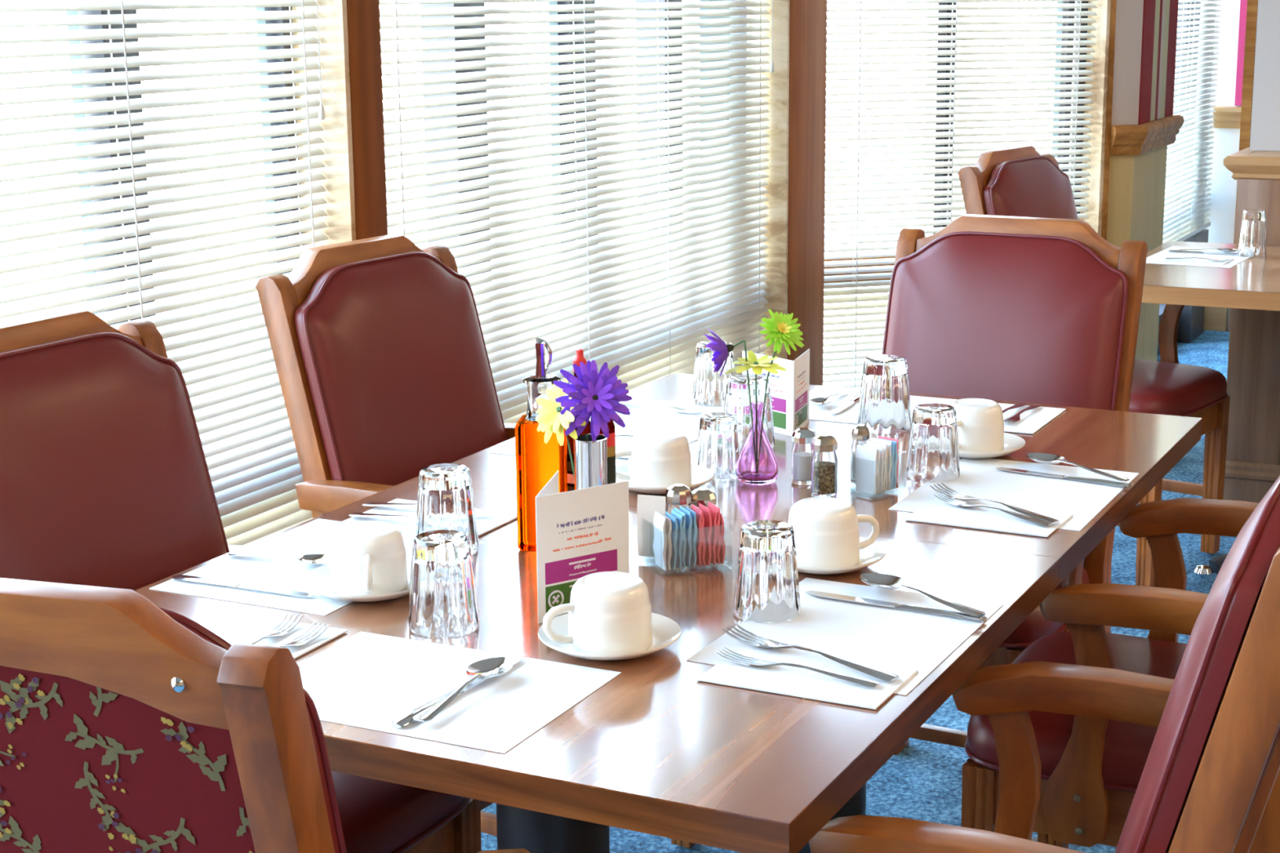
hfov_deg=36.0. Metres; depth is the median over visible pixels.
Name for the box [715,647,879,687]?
fork
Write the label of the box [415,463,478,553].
drinking glass
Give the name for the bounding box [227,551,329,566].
spoon
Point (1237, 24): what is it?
wall
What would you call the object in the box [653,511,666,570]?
packet
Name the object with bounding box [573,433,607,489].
flower vase
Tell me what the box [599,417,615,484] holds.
sauce bottle
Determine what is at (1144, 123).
wall pier
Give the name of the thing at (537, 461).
oil bottle
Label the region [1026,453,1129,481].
spoon
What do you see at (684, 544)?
packet
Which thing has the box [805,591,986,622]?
table knife
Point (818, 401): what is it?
spoon
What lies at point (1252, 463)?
wall
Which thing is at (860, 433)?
shaker
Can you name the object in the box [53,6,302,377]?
window
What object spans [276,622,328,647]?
fork
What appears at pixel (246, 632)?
napkin
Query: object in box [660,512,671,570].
packet
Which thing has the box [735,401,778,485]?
flower vase
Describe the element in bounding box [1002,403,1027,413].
fork
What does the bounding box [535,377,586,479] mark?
flower
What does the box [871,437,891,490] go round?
packet
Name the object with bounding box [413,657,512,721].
spoon
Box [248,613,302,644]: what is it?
fork
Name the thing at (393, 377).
cushion
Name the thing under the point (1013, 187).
cushion
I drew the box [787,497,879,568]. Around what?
coffee cup
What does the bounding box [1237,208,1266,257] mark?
drinking glass
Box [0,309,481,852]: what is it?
armchair
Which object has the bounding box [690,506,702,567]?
packet
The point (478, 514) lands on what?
fork
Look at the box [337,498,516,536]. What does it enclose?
napkin
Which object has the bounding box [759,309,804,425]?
flower
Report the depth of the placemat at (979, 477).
2.75 m
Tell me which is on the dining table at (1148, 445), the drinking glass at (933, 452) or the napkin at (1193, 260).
the drinking glass at (933, 452)
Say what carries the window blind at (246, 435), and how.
attached to the window at (273, 8)
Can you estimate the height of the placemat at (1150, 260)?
0.001 m
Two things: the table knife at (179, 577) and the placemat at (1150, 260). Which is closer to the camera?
the table knife at (179, 577)
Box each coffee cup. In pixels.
[329,520,408,595]
[542,571,653,653]
[615,429,692,487]
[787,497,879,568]
[950,398,1004,452]
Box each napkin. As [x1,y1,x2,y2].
[217,616,347,659]
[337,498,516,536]
[615,397,724,421]
[696,644,917,709]
[904,498,1072,537]
[1002,405,1066,434]
[1155,254,1234,265]
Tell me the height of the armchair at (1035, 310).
1.037 m
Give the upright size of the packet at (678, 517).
0.066 m
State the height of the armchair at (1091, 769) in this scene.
1.037 m
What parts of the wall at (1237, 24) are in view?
skirting, chair rail, corner trim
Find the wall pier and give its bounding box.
[1037,0,1184,361]
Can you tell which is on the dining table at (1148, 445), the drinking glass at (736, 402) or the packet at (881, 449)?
the drinking glass at (736, 402)
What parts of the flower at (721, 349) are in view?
flower, stem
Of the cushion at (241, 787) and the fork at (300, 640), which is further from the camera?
the fork at (300, 640)
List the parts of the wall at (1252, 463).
cap moulding, moulding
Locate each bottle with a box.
[515,337,567,551]
[567,348,591,491]
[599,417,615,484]
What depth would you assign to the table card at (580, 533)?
2.20 m
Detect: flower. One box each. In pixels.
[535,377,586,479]
[552,360,631,440]
[703,328,752,422]
[724,350,786,404]
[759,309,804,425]
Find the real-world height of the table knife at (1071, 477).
0.006 m
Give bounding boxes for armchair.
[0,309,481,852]
[0,577,529,852]
[255,234,695,848]
[808,475,1279,852]
[881,213,1147,755]
[957,145,1230,586]
[961,497,1279,852]
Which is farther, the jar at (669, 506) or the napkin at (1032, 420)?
the napkin at (1032, 420)
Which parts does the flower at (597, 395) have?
flower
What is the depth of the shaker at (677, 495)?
2.41 m
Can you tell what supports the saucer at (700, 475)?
on the dining table at (1148, 445)
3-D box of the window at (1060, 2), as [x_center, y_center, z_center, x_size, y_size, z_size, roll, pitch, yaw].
[0.905,-1.045,5.843,1.030,2.120,0.090,-4,13,-16]
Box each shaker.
[664,483,692,514]
[690,487,716,507]
[791,427,815,484]
[810,433,837,497]
[850,424,870,483]
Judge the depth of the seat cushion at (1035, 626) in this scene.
3.13 m
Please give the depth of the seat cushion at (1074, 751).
2.60 m
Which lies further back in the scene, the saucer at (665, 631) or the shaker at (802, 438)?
the shaker at (802, 438)
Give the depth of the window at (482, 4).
4.45 m
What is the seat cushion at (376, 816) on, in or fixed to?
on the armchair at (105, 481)
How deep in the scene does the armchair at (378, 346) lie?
3.18 m
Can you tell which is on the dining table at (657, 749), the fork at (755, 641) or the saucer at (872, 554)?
the saucer at (872, 554)
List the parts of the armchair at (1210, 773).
armrest, armrest, leg, leg, panel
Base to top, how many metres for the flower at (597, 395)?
0.232 m
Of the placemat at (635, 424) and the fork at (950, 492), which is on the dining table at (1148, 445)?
the placemat at (635, 424)
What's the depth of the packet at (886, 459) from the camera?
2.72 m
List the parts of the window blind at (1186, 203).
ladder cord, rail, ladder cord, ladder cord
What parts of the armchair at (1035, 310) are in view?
leg, seat rail, leg, crest rail, leg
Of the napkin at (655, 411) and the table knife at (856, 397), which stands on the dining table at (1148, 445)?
the napkin at (655, 411)
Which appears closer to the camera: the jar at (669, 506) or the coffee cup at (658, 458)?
the jar at (669, 506)
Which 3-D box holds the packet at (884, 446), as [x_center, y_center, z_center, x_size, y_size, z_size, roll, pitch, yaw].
[0.325,0.056,2.727,0.034,0.066,0.007,11,17,43]
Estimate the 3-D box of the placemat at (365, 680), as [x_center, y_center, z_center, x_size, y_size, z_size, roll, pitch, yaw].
[-0.216,0.264,1.992,0.320,0.001,0.242,5,14,25]
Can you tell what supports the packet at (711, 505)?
in the condiment caddy
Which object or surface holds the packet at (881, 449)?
in the condiment caddy
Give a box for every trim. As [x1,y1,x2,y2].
[291,0,355,245]
[346,0,387,239]
[746,0,789,359]
[786,0,826,386]
[1080,0,1111,235]
[1101,0,1116,239]
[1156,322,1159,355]
[1177,229,1208,343]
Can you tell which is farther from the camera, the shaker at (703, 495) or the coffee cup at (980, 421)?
the coffee cup at (980, 421)
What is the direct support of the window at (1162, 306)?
attached to the wall pier
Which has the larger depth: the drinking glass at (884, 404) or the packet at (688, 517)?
the drinking glass at (884, 404)
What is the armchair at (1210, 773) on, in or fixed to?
on the floor
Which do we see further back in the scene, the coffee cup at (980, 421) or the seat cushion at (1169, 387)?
the seat cushion at (1169, 387)
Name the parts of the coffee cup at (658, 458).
handle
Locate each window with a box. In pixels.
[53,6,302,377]
[420,0,746,315]
[823,0,1088,283]
[1158,1,1200,323]
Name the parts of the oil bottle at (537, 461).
handle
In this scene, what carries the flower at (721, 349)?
in the flower vase at (757, 464)
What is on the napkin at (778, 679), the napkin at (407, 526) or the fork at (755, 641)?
the fork at (755, 641)
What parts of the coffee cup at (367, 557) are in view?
handle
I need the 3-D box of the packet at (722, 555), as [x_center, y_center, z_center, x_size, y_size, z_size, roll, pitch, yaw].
[0.095,0.133,2.398,0.007,0.063,0.034,-5,13,-19]
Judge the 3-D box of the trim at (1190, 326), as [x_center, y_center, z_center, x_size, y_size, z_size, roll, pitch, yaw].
[2.293,-0.588,8.203,0.070,0.440,0.280,6,14,26]
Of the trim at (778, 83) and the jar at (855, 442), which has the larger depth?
the trim at (778, 83)
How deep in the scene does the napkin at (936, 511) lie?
2.60 m
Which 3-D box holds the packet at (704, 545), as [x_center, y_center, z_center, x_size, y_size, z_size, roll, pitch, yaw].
[0.070,0.132,2.388,0.008,0.070,0.034,-5,13,-19]
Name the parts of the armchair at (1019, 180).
leg, crest rail, leg, leg, seat rail, leg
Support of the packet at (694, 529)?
in the condiment caddy
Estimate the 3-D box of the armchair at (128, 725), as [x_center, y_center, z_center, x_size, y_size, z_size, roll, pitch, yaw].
[-0.377,0.560,1.756,0.530,1.037,0.578,3,13,17]
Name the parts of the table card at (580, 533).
panel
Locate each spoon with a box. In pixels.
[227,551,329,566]
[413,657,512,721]
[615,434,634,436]
[808,390,846,405]
[859,573,985,617]
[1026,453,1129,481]
[1178,248,1237,252]
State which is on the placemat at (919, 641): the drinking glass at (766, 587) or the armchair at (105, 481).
the drinking glass at (766, 587)
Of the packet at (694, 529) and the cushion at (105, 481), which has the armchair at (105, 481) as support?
the cushion at (105, 481)
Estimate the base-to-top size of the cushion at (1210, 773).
0.513 m
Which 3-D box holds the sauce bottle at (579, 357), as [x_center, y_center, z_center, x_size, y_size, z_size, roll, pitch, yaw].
[-0.074,0.025,2.483,0.053,0.250,0.053,6,14,26]
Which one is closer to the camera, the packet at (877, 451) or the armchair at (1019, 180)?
the packet at (877, 451)
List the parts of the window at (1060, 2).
rail, sash, frame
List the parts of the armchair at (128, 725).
crest rail, panel, leg, armrest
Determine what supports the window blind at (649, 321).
attached to the window at (482, 4)
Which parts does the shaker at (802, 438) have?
lid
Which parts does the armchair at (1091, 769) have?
leg, leg, seat rail, armrest, armrest, leg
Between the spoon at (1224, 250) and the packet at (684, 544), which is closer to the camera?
the packet at (684, 544)
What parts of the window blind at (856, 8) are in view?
ladder cord, ladder cord, ladder cord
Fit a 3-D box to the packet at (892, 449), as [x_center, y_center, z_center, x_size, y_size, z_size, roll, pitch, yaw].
[0.338,0.052,2.740,0.034,0.068,0.007,11,16,43]
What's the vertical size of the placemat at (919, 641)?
0.001 m
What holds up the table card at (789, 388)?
on the dining table at (1148, 445)
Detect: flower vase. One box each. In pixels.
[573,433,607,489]
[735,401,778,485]
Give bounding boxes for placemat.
[149,518,479,615]
[297,631,621,753]
[488,413,699,466]
[686,577,1003,695]
[808,387,1015,424]
[888,457,1138,531]
[1146,245,1249,267]
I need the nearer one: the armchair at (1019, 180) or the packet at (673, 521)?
the packet at (673, 521)
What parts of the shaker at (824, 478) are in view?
lid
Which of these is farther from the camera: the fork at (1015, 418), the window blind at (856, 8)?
the window blind at (856, 8)
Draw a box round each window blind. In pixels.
[0,0,328,546]
[378,0,774,423]
[822,0,1097,388]
[1162,0,1222,244]
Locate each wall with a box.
[1194,0,1257,332]
[1222,0,1279,502]
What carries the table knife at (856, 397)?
on the placemat at (850, 415)
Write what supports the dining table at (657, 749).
on the floor
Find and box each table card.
[535,470,629,623]
[742,348,809,436]
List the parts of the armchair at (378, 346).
leg, armrest, crest rail, leg, armrest, leg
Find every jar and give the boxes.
[666,502,691,514]
[791,442,813,484]
[850,440,866,483]
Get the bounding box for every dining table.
[134,480,1059,852]
[408,373,1201,852]
[1141,241,1279,578]
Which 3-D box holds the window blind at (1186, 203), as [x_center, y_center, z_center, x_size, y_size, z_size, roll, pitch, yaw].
[1.939,-1.510,7.247,0.040,1.760,2.004,6,14,26]
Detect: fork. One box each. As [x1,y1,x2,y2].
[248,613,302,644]
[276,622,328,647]
[349,512,484,525]
[363,502,502,517]
[617,401,710,413]
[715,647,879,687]
[722,623,899,681]
[929,483,1059,524]
[933,492,1052,526]
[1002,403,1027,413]
[1004,404,1040,422]
[1164,257,1233,261]
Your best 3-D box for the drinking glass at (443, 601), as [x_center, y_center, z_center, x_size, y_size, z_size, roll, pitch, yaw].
[-0.217,0.171,2.171,0.078,0.103,0.078,6,14,26]
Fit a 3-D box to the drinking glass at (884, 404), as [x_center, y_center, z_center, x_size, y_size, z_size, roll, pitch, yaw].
[0.389,-0.053,3.131,0.086,0.113,0.086,0,13,4]
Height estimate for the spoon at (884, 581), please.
0.010 m
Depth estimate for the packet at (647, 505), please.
2.41 m
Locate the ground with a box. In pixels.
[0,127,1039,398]
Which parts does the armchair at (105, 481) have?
crest rail, leg, armrest, seat rail, leg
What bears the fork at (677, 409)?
on the napkin at (655, 411)
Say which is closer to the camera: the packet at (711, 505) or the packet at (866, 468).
the packet at (711, 505)
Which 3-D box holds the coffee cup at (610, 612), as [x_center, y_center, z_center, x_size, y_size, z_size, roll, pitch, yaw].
[-0.041,0.197,2.091,0.109,0.071,0.090,2,13,10]
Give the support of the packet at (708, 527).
in the condiment caddy
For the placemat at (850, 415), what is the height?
0.001 m
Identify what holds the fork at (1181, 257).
on the napkin at (1193, 260)
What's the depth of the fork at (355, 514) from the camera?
2.61 m
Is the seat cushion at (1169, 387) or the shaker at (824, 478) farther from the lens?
the seat cushion at (1169, 387)
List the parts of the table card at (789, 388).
panel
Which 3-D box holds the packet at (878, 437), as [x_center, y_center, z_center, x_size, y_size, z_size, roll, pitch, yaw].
[0.345,0.050,2.747,0.034,0.070,0.007,11,17,43]
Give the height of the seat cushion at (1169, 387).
0.086 m
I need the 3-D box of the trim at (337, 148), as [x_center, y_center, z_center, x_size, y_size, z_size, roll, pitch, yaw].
[-0.565,-0.514,3.506,0.118,2.120,0.014,6,14,26]
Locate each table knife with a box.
[171,574,315,597]
[391,656,522,728]
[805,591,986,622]
[830,393,860,414]
[995,466,1131,487]
[1167,249,1237,254]
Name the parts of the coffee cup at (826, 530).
handle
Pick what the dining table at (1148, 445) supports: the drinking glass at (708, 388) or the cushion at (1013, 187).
the drinking glass at (708, 388)
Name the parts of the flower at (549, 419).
flower, stem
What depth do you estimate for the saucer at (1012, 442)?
2.92 m
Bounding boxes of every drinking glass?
[408,529,479,636]
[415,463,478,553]
[691,340,734,406]
[696,412,739,479]
[723,373,774,453]
[733,520,800,622]
[857,355,911,433]
[906,403,959,481]
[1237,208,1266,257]
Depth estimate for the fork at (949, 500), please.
2.62 m
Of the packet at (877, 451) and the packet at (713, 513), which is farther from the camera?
the packet at (877, 451)
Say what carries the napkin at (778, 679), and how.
on the placemat at (919, 641)
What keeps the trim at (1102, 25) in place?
attached to the wall
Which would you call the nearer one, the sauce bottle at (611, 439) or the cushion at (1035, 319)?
the sauce bottle at (611, 439)
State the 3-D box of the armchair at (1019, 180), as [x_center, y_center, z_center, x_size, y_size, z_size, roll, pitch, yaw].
[1.159,-0.173,5.000,0.578,1.037,0.530,9,16,37]
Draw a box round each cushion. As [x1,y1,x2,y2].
[0,333,226,591]
[174,619,339,852]
[294,253,506,485]
[331,770,465,852]
[884,235,1128,410]
[967,631,1186,787]
[983,158,1078,219]
[1003,567,1088,643]
[1115,475,1279,852]
[1128,359,1226,416]
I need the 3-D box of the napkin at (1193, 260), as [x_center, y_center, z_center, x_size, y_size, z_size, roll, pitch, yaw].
[1.414,-0.425,5.022,0.170,0.002,0.120,6,14,29]
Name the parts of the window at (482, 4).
sash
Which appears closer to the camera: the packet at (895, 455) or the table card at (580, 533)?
the table card at (580, 533)
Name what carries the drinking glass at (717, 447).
on the dining table at (1148, 445)
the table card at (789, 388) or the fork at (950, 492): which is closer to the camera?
the fork at (950, 492)
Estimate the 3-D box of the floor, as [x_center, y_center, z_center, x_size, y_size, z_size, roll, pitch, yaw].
[2.761,0.877,2.727,7.120,0.060,14.000,6,14,26]
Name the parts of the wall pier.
chair rail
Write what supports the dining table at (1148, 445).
on the floor
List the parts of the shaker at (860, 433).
lid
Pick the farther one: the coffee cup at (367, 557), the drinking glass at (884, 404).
the drinking glass at (884, 404)
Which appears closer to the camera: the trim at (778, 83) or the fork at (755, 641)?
the fork at (755, 641)
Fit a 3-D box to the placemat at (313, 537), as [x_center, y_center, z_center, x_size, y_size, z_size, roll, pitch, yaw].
[-0.393,0.168,2.429,0.250,0.001,0.345,5,14,25]
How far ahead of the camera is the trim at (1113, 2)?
5.86 m
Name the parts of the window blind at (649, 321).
ladder cord, ladder cord, ladder cord, ladder cord, pull cord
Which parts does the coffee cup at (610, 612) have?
handle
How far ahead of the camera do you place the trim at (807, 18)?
5.43 m
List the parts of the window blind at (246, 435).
ladder cord, ladder cord, pull cord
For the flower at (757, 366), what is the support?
in the flower vase at (757, 464)
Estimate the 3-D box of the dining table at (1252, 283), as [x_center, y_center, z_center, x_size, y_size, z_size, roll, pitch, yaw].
[1.908,0.001,4.815,1.430,0.747,0.850,6,14,26]
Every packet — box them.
[636,494,666,557]
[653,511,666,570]
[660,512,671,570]
[665,511,678,569]
[671,509,684,568]
[674,506,686,568]
[679,505,692,568]
[684,506,697,567]
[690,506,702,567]
[691,504,706,566]
[698,502,712,565]
[706,506,717,564]
[707,502,720,564]
[719,513,725,564]
[854,444,877,494]
[862,444,884,493]
[866,440,888,491]
[866,441,887,492]
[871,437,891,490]
[875,449,879,493]
[877,435,898,488]
[877,438,897,488]
[890,441,894,489]
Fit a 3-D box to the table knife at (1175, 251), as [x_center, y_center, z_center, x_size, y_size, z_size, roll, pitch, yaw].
[1.477,-0.455,5.144,0.194,0.006,0.015,6,14,26]
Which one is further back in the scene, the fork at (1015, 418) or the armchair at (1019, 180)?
the armchair at (1019, 180)
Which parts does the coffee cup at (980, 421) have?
handle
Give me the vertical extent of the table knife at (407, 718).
0.006 m
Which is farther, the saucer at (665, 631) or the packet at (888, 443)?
the packet at (888, 443)
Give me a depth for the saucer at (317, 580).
2.29 m
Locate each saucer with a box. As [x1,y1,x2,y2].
[302,560,411,602]
[537,613,681,660]
[615,463,714,494]
[797,537,885,574]
[959,432,1025,458]
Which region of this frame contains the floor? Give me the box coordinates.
[480,329,1236,852]
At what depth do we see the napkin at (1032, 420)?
3.19 m

